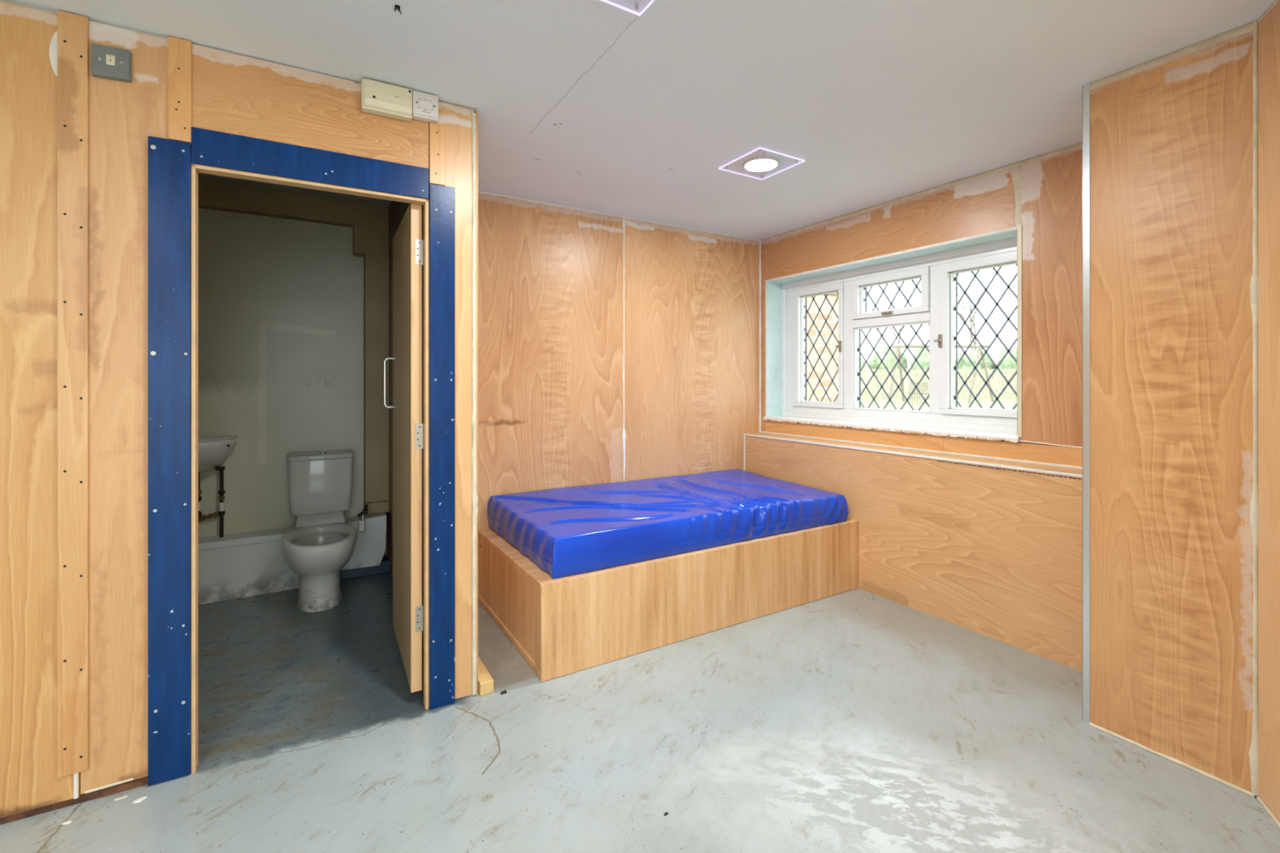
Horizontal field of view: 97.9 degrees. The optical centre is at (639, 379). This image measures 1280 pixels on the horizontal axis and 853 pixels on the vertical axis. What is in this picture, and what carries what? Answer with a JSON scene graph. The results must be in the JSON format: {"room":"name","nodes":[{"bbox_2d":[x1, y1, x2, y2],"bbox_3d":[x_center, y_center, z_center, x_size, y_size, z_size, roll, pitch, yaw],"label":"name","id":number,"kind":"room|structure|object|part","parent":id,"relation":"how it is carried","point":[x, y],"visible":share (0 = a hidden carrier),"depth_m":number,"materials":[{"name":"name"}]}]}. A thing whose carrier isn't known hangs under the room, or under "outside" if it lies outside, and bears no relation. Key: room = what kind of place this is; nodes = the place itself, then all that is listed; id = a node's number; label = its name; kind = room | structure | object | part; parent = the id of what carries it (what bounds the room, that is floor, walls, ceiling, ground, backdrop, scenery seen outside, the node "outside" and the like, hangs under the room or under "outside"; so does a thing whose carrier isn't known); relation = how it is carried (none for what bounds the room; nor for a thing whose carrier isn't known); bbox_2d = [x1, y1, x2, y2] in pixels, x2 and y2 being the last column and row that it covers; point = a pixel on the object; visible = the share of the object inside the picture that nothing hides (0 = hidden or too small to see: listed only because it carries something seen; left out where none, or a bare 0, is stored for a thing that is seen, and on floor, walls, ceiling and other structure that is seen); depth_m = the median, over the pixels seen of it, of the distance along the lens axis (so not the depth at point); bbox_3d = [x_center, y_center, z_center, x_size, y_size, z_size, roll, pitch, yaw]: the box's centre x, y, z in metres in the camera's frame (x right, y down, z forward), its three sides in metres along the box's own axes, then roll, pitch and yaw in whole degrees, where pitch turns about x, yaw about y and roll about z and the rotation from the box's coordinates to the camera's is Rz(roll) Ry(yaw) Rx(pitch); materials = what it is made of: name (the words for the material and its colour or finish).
{"room":"secure bedroom","nodes":[
{"label":"secure bedroom","id":0,"kind":"room"},
{"bbox_2d":[0,0,478,825],"bbox_3d":[-2.462,0.089,1.246,4.134,2.362,0.045,0,0,-29],"label":"wall","id":1,"kind":"structure","parent":0,"point":[232,93],"depth_m":1.70,"materials":[{"name":"brown wood"}]},
{"bbox_3d":[-2.970,0.084,0.947,2.957,2.328,0.012,0,0,-29],"label":"plywood panel","id":2,"kind":"part","parent":1,"relation":"part of","materials":[{"name":"beige wood"}]},
{"bbox_2d":[57,9,88,777],"bbox_3d":[-1.686,0.041,1.657,0.066,2.258,0.012,0,0,-31],"label":"batten","id":3,"kind":"object","parent":1,"relation":"attached to","point":[73,29],"visible":1,"depth_m":1.65,"materials":[{"name":"beige wood"}]},
{"bbox_3d":[-2.855,1.259,1.014,3.222,0.022,0.008,0,0,-29],"label":"sole plate","id":4,"kind":"part","parent":1,"relation":"part of","materials":[{"name":"brown wood"}]},
{"bbox_2d":[90,43,131,82],"bbox_3d":[-1.607,-0.964,1.694,0.090,0.098,0.026,0,0,-31],"label":"switch box","id":5,"kind":"object","parent":1,"relation":"attached to","point":[107,62],"visible":1,"depth_m":1.69,"materials":[{"name":"grey metal"}]},
{"bbox_2d":[106,54,115,66],"bbox_3d":[-1.601,-0.967,1.685,0.020,0.031,0.004,0,0,-29],"label":"rocker switch","id":6,"kind":"object","parent":5,"relation":"attached to","point":[110,59],"depth_m":1.68,"materials":[{"name":"white plastic"}]},
{"bbox_3d":[-1.565,0.080,1.739,0.262,2.324,0.012,0,0,-29],"label":"plywood panel","id":7,"kind":"part","parent":1,"relation":"part of","materials":[{"name":"beige wood"}]},
{"bbox_2d":[147,135,191,786],"bbox_3d":[-1.490,0.253,1.766,0.104,2.027,0.014,0,0,-29],"label":"board","id":8,"kind":"object","parent":1,"relation":"attached to","point":[169,161],"visible":1,"depth_m":1.76,"materials":[{"name":"blue paint"}]},
{"bbox_2d":[168,35,191,142],"bbox_3d":[-1.469,-0.926,1.780,0.058,0.326,0.011,0,0,-29],"label":"batten","id":9,"kind":"object","parent":1,"relation":"attached to","point":[180,51],"visible":1,"depth_m":1.78,"materials":[{"name":"brown wood"}]},
{"bbox_2d":[191,163,428,773],"bbox_3d":[-1.143,0.286,1.993,0.723,1.967,0.049,0,0,-29],"label":"lining","id":10,"kind":"object","parent":1,"relation":"attached to","point":[196,169],"visible":1,"depth_m":1.84,"materials":[{"name":"beige wood"}]},
{"bbox_2d":[383,200,423,693],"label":"door","id":11,"kind":"structure","parent":10,"relation":"attached to","point":[407,242],"depth_m":2.23,"materials":[{"name":"brown wood"}]},
{"bbox_3d":[-1.209,0.014,2.682,0.048,0.246,0.014,0,0,-31],"label":"handle","id":12,"kind":"part","parent":11,"relation":"part of","materials":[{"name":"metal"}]},
{"bbox_2d":[191,126,428,199],"bbox_3d":[-1.129,-0.755,1.970,0.721,0.116,0.014,0,0,-29],"label":"board","id":13,"kind":"object","parent":1,"relation":"attached to","point":[209,148],"visible":1,"depth_m":1.94,"materials":[{"name":"blue paint"}]},
{"bbox_3d":[-1.134,-0.893,1.981,0.724,0.386,0.012,0,0,-29],"label":"plywood panel","id":14,"kind":"part","parent":1,"relation":"part of","materials":[{"name":"brown wood"}]},
{"bbox_2d":[360,78,412,121],"bbox_3d":[-0.933,-1.034,2.057,0.170,0.108,0.054,0,0,-29],"label":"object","id":15,"kind":"object","parent":1,"relation":"attached to","point":[378,98],"visible":1,"depth_m":2.04,"materials":[{"name":"beige plastic"}]},
{"bbox_2d":[412,90,438,124],"bbox_3d":[-0.822,-1.041,2.126,0.092,0.094,0.045,0,0,-31],"label":"switch","id":16,"kind":"object","parent":1,"relation":"attached to","point":[424,106],"visible":0.98,"depth_m":2.11,"materials":[{"name":"white plastic"}]},
{"bbox_2d":[429,122,445,186],"bbox_3d":[-0.787,-0.875,2.164,0.058,0.233,0.011,0,0,-29],"label":"batten","id":17,"kind":"object","parent":1,"relation":"attached to","point":[437,131],"visible":1,"depth_m":2.16,"materials":[{"name":"brown wood"}]},
{"bbox_2d":[429,183,454,709],"bbox_3d":[-0.770,0.257,2.172,0.094,2.026,0.016,0,0,-31],"label":"board","id":18,"kind":"object","parent":1,"relation":"attached to","point":[442,198],"visible":1,"depth_m":2.17,"materials":[{"name":"blue paint"}]},
{"bbox_3d":[-0.747,0.087,2.200,0.161,2.345,0.012,0,0,-29],"label":"plywood panel","id":19,"kind":"part","parent":1,"relation":"part of","materials":[{"name":"beige wood"}]},
{"bbox_2d":[198,177,389,555],"bbox_3d":[-2.575,0.020,3.297,2.020,2.500,0.190,0,0,-31],"label":"wall","id":20,"kind":"structure","parent":0,"point":[293,287],"depth_m":3.48,"materials":[{"name":"beige paint"}]},
{"bbox_2d":[198,435,238,471],"bbox_3d":[-2.522,0.430,3.076,0.486,0.190,0.363,0,0,-31],"label":"washbasin","id":21,"kind":"object","parent":20,"relation":"attached to","point":[212,451],"visible":0.32,"depth_m":3.09,"materials":[{"name":"white ceramic"}]},
{"bbox_2d":[198,466,225,537],"bbox_3d":[-2.505,0.715,3.245,0.144,0.418,0.038,0,0,-31],"label":"pipe","id":22,"kind":"object","parent":21,"relation":"attached to","point":[221,512],"visible":0.79,"depth_m":3.27,"materials":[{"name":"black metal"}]},
{"bbox_2d":[198,173,391,206],"bbox_3d":[-2.190,-1.171,2.566,2.120,0.118,1.940,0,0,-31],"label":"ceiling","id":23,"kind":"structure","parent":0,"point":[224,179],"depth_m":3.41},
{"bbox_2d":[294,510,346,528],"bbox_3d":[-1.970,0.852,3.437,0.270,0.067,0.240,0,0,-31],"label":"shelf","id":24,"kind":"object","parent":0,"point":[316,517],"depth_m":3.37,"materials":[{"name":"white ceramic"}]},
{"bbox_2d":[475,111,478,693],"bbox_3d":[-0.911,0.089,2.672,0.008,2.362,0.964,0,0,-31],"label":"wall","id":25,"kind":"structure","parent":0,"point":[477,111],"depth_m":2.26,"materials":[{"name":"brown wood"}]},
{"bbox_2d":[478,191,759,528],"bbox_3d":[-0.043,0.087,3.848,2.680,2.365,0.155,0,0,-31],"label":"wall","id":26,"kind":"structure","parent":0,"point":[612,348],"depth_m":3.65,"materials":[{"name":"brown wood"}]},
{"bbox_3d":[-0.633,0.091,3.412,1.220,2.358,0.012,0,0,-31],"label":"plywood panel","id":27,"kind":"part","parent":26,"relation":"part of","materials":[{"name":"brown wood"}]},
{"bbox_3d":[0.414,0.091,4.048,1.224,2.358,0.012,0,0,-31],"label":"plywood panel","id":28,"kind":"part","parent":26,"relation":"part of","materials":[{"name":"brown wood"}]},
{"bbox_2d":[0,572,1279,852],"bbox_3d":[-0.548,1.330,0.662,7.150,0.120,7.100,0,0,-31],"label":"floor","id":29,"kind":"structure","parent":0,"point":[858,720],"depth_m":1.86,"materials":[{"name":"grey paint"}]},
{"bbox_2d":[61,820,71,824],"bbox_3d":[-1.642,1.268,1.593,0.023,0.003,0.013,0,0,-31],"label":"flake","id":30,"kind":"object","parent":29,"relation":"on","point":[69,821],"visible":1,"depth_m":1.59,"materials":[{"name":"white paint"}]},
{"bbox_2d":[113,795,128,800],"bbox_3d":[-1.574,1.268,1.690,0.032,0.004,0.009,0,0,-37],"label":"flake","id":31,"kind":"object","parent":29,"relation":"on","point":[125,796],"visible":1,"depth_m":1.69,"materials":[{"name":"white paint"}]},
{"bbox_2d":[132,795,146,803],"bbox_3d":[-1.511,1.268,1.682,0.034,0.004,0.020,0,0,-31],"label":"flake","id":32,"kind":"object","parent":29,"relation":"on","point":[139,800],"visible":1,"depth_m":1.68,"materials":[{"name":"white paint"}]},
{"bbox_2d":[198,512,390,604],"bbox_3d":[-2.530,1.078,3.203,2.000,0.385,0.158,0,0,-31],"label":"pipe boxing","id":33,"kind":"object","parent":29,"relation":"on","point":[252,563],"visible":0.35,"depth_m":3.30,"materials":[{"name":"white paint"}]},
{"bbox_2d":[198,526,294,551],"bbox_3d":[-2.726,0.944,3.084,1.540,0.040,0.158,0,0,-31],"label":"shelf","id":34,"kind":"object","parent":33,"relation":"attached to","point":[273,536],"depth_m":3.27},
{"bbox_2d":[356,504,368,532],"bbox_3d":[-1.771,0.885,3.554,0.061,0.171,0.045,0,0,-31],"label":"valve","id":35,"kind":"object","parent":33,"relation":"attached to","point":[361,523],"visible":1,"depth_m":3.56,"materials":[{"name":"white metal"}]},
{"bbox_2d":[281,449,357,612],"bbox_3d":[-1.856,0.860,3.240,0.380,0.820,0.791,0,0,-31],"label":"toilet","id":36,"kind":"object","parent":29,"relation":"on","point":[321,543],"visible":1,"depth_m":3.30,"materials":[{"name":"ceramic"}]},
{"bbox_3d":[-1.998,0.472,3.490,0.364,0.033,0.216,0,0,-31],"label":"cistern lid","id":37,"kind":"part","parent":36,"relation":"part of","materials":[{"name":"white ceramic"}]},
{"bbox_2d":[478,657,493,695],"bbox_3d":[-0.813,1.245,2.574,0.056,0.050,0.756,0,0,-31],"label":"wood block","id":38,"kind":"object","parent":29,"relation":"on","point":[486,682],"visible":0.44,"depth_m":2.26,"materials":[{"name":"brown wood"}]},
{"bbox_2d":[478,518,858,682],"bbox_3d":[0.194,1.065,3.305,2.043,0.407,1.026,0,0,-31],"label":"bed base","id":39,"kind":"object","parent":29,"relation":"on","point":[562,626],"visible":0.81,"depth_m":2.72,"materials":[{"name":"brown wood"}]},
{"bbox_3d":[-0.664,1.058,2.795,0.018,0.356,1.007,0,0,-31],"label":"panel","id":40,"kind":"part","parent":39,"relation":"part of","materials":[{"name":"brown wood"}]},
{"bbox_3d":[-0.667,1.253,2.793,0.026,0.030,1.007,0,0,-31],"label":"rail","id":41,"kind":"part","parent":39,"relation":"part of","materials":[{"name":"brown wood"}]},
{"bbox_2d":[487,468,848,578],"bbox_3d":[0.193,0.764,3.315,1.930,0.193,1.003,0,0,-31],"label":"mattress","id":42,"kind":"object","parent":39,"relation":"on","point":[570,531],"visible":1,"depth_m":2.97,"materials":[{"name":"blue plastic"}]},
{"bbox_2d":[743,431,1082,671],"bbox_3d":[1.469,0.834,3.327,0.171,0.871,2.323,0,0,-31],"label":"wall boxing","id":43,"kind":"structure","parent":29,"relation":"on","point":[992,547],"depth_m":2.87,"materials":[{"name":"brown wood"}]},
{"bbox_2d":[8,0,1275,239],"bbox_3d":[-0.331,-1.131,0.208,7.050,0.121,6.100,0,0,-31],"label":"ceiling","id":44,"kind":"structure","parent":0,"point":[594,105],"depth_m":1.98,"materials":[{"name":"white paint"}]},
{"bbox_2d":[600,0,654,16],"bbox_3d":[-0.051,-1.083,1.446,0.300,0.016,0.300,0,0,-31],"label":"recessed light","id":45,"kind":"object","parent":44,"relation":"in","point":[636,3],"visible":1,"depth_m":1.61,"materials":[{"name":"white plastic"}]},
{"bbox_2d":[718,146,804,180],"bbox_3d":[0.609,-1.083,2.803,0.300,0.016,0.300,0,0,-31],"label":"recessed light","id":46,"kind":"object","parent":44,"relation":"in","point":[761,163],"visible":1,"depth_m":2.79,"materials":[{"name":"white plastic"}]},
{"bbox_2d":[745,159,777,171],"bbox_3d":[0.609,-1.084,2.803,0.158,0.012,0.158,0,0,-31],"label":"diffuser","id":47,"kind":"object","parent":46,"relation":"attached to","point":[751,165],"depth_m":2.80,"materials":[{"name":"white plastic"}]},
{"bbox_2d":[759,142,1082,466],"bbox_3d":[2.566,0.139,1.961,0.312,2.463,6.089,0,0,-31],"label":"wall","id":48,"kind":"structure","parent":0,"point":[1042,193],"depth_m":2.78,"materials":[{"name":"brown wood"}]},
{"bbox_3d":[1.338,0.372,3.717,0.012,0.115,1.398,0,0,-31],"label":"plywood panel","id":49,"kind":"part","parent":48,"relation":"part of","materials":[{"name":"brown wood"}]},
{"bbox_3d":[1.418,-0.339,3.586,0.012,1.498,1.819,0,0,-31],"label":"plywood panel","id":50,"kind":"part","parent":48,"relation":"part of","materials":[{"name":"brown wood"}]},
{"bbox_2d":[764,226,1017,416],"bbox_3d":[1.502,-0.242,3.595,0.171,1.055,1.777,0,0,-31],"label":"window reveal","id":51,"kind":"object","parent":48,"relation":"in","point":[774,289],"depth_m":4.30,"materials":[{"name":"white paint"}]},
{"bbox_2d":[763,415,1019,443],"bbox_3d":[1.495,0.301,3.589,0.177,0.037,1.791,0,0,-31],"label":"window sill","id":52,"kind":"structure","parent":48,"relation":"attached to","point":[984,435],"depth_m":3.33,"materials":[{"name":"white paint"}]},
{"bbox_2d":[781,224,1022,437],"bbox_3d":[1.540,-0.244,3.598,0.242,1.061,1.783,0,0,-31],"label":"window","id":53,"kind":"structure","parent":48,"relation":"in","point":[936,272],"depth_m":3.49,"materials":[{"name":"white plastic"}]},
{"bbox_3d":[1.321,-0.241,4.101,0.076,0.883,0.462,0,0,-31],"label":"sash","id":54,"kind":"part","parent":53,"relation":"part of","materials":[{"name":"white plastic"}]},
{"bbox_3d":[1.386,-0.235,3.890,0.032,0.076,0.032,0,0,-31],"label":"handle","id":55,"kind":"part","parent":53,"relation":"part of","materials":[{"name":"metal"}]},
{"bbox_3d":[1.578,-0.430,3.574,0.032,0.020,0.076,0,0,-31],"label":"handle","id":56,"kind":"part","parent":53,"relation":"part of","materials":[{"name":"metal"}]},
{"bbox_3d":[1.623,-0.548,3.603,0.076,0.269,0.545,0,0,-31],"label":"sash","id":57,"kind":"part","parent":53,"relation":"part of","materials":[{"name":"white plastic"}]},
{"bbox_3d":[1.755,-0.230,3.281,0.032,0.076,0.032,0,0,-31],"label":"handle","id":58,"kind":"part","parent":53,"relation":"part of","materials":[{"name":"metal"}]},
{"bbox_3d":[1.920,-0.241,3.113,0.076,0.883,0.465,0,0,-31],"label":"sash","id":59,"kind":"part","parent":53,"relation":"part of","materials":[{"name":"white plastic"}]},
{"bbox_3d":[1.926,0.372,2.749,0.012,0.115,0.862,0,0,-31],"label":"plywood panel","id":60,"kind":"part","parent":48,"relation":"part of","materials":[{"name":"brown wood"}]},
{"bbox_3d":[2.020,-0.389,2.594,0.012,1.398,0.499,0,0,-31],"label":"plywood panel","id":61,"kind":"part","parent":48,"relation":"part of","materials":[{"name":"brown wood"}]},
{"bbox_2d":[1088,19,1258,798],"bbox_3d":[2.136,0.090,2.094,0.888,2.367,0.462,0,0,-31],"label":"wall panel","id":62,"kind":"object","parent":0,"point":[1174,282],"visible":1,"depth_m":1.84,"materials":[{"name":"brown wood"}]},
{"bbox_2d":[1082,83,1089,724],"bbox_3d":[1.658,0.089,2.065,0.025,2.362,0.023,0,0,-31],"label":"trim","id":63,"kind":"structure","parent":62,"relation":"attached to","point":[1086,90],"depth_m":2.06,"materials":[{"name":"metal"}]},
{"bbox_2d":[1256,0,1279,827],"bbox_3d":[1.520,0.090,0.901,0.103,2.368,1.737,0,0,27],"label":"wall","id":64,"kind":"structure","parent":0,"point":[1268,23],"depth_m":1.63,"materials":[{"name":"brown wood"}]},
{"label":"outside","id":65,"kind":"structure","parent":0,"visible":0},
{"bbox_2d":[860,387,1017,411],"bbox_3d":[19.339,0.995,29.288,56.540,0.150,70.000,0,0,-31],"label":"lawn","id":66,"kind":"structure","parent":65,"point":[985,403],"depth_m":21.56,"materials":[{"name":"green plant"}]},
{"bbox_2d":[806,293,838,402],"bbox_3d":[1.449,0.045,5.032,0.860,1.750,0.300,0,0,-31],"label":"brick wall","id":67,"kind":"structure","parent":66,"relation":"on","point":[832,368],"depth_m":5.02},
{"bbox_2d":[860,355,866,368],"bbox_3d":[10.858,-0.581,29.490,2.054,2.432,2.154,0,0,-31],"label":"bush","id":68,"kind":"object","parent":66,"relation":"on","point":[862,362],"visible":0.02,"depth_m":29.00,"materials":[{"name":"green plant"}]},
{"bbox_2d":[867,345,907,393],"bbox_3d":[13.774,-0.564,30.726,1.985,2.717,2.106,0,0,-31],"label":"bush","id":69,"kind":"object","parent":66,"relation":"on","point":[889,360],"visible":0.38,"depth_m":30.20,"materials":[{"name":"green plant"}]},
{"bbox_2d":[871,287,921,347],"bbox_3d":[15.215,-2.432,33.550,3.498,6.679,3.396,0,0,-14],"label":"bare tree","id":70,"kind":"object","parent":66,"relation":"on","point":[886,304],"visible":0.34,"depth_m":33.17,"materials":[{"name":"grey plant"}]},
{"bbox_2d":[908,382,928,404],"bbox_3d":[10.403,0.505,20.789,0.931,0.830,0.458,0,0,0],"label":"garden bench","id":71,"kind":"object","parent":66,"relation":"on","point":[917,393],"visible":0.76,"depth_m":20.99,"materials":[{"name":"wood"}]},
{"bbox_3d":[10.316,0.490,20.600,0.757,0.069,0.080,0,0,0],"label":"seat","id":72,"kind":"part","parent":71,"relation":"part of","materials":[{"name":"wood"}]},
{"bbox_2d":[910,343,928,368],"bbox_3d":[15.334,-0.510,29.567,2.041,2.838,2.131,0,0,-31],"label":"bush","id":73,"kind":"object","parent":66,"relation":"on","point":[923,360],"visible":0.16,"depth_m":29.08,"materials":[{"name":"green plant"}]},
{"bbox_2d":[860,368,1017,399],"bbox_3d":[14.535,0.190,27.010,17.905,1.460,0.020,0,0,0],"label":"fence","id":74,"kind":"object","parent":66,"relation":"on","point":[997,382],"visible":0.18,"depth_m":27.00,"materials":[{"name":"beige wood"}]},
{"bbox_2d":[886,344,994,402],"bbox_3d":[12.067,-0.250,22.599,4.628,2.321,1.302,0,0,0],"label":"swing frame","id":75,"kind":"object","parent":66,"relation":"on","point":[898,347],"visible":0.79,"depth_m":22.35,"materials":[{"name":"white metal"}]},
{"bbox_2d":[916,273,993,351],"bbox_3d":[19.636,-3.468,34.381,4.446,8.747,4.854,0,0,-31],"label":"bare tree","id":76,"kind":"object","parent":66,"relation":"on","point":[966,285],"visible":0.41,"depth_m":33.54,"materials":[{"name":"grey plant"}]},
{"bbox_2d":[954,348,995,368],"bbox_3d":[18.349,-0.535,30.693,2.056,2.376,1.993,0,0,-31],"label":"bush","id":77,"kind":"object","parent":66,"relation":"on","point":[965,363],"visible":0.33,"depth_m":30.19,"materials":[{"name":"green plant"}]},
{"bbox_2d":[994,346,1017,368],"bbox_3d":[19.994,-0.487,29.555,1.996,2.553,1.944,0,0,28],"label":"bush","id":78,"kind":"object","parent":66,"relation":"on","point":[1008,362],"visible":0.19,"depth_m":29.15,"materials":[{"name":"green plant"}]},
{"bbox_2d":[1008,297,1017,309],"bbox_3d":[29.614,-4.045,38.119,6.257,9.897,5.711,0,0,1],"label":"bare tree","id":79,"kind":"object","parent":66,"relation":"on","point":[1013,298],"visible":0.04,"depth_m":40.38,"materials":[{"name":"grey plant"}]}
]}

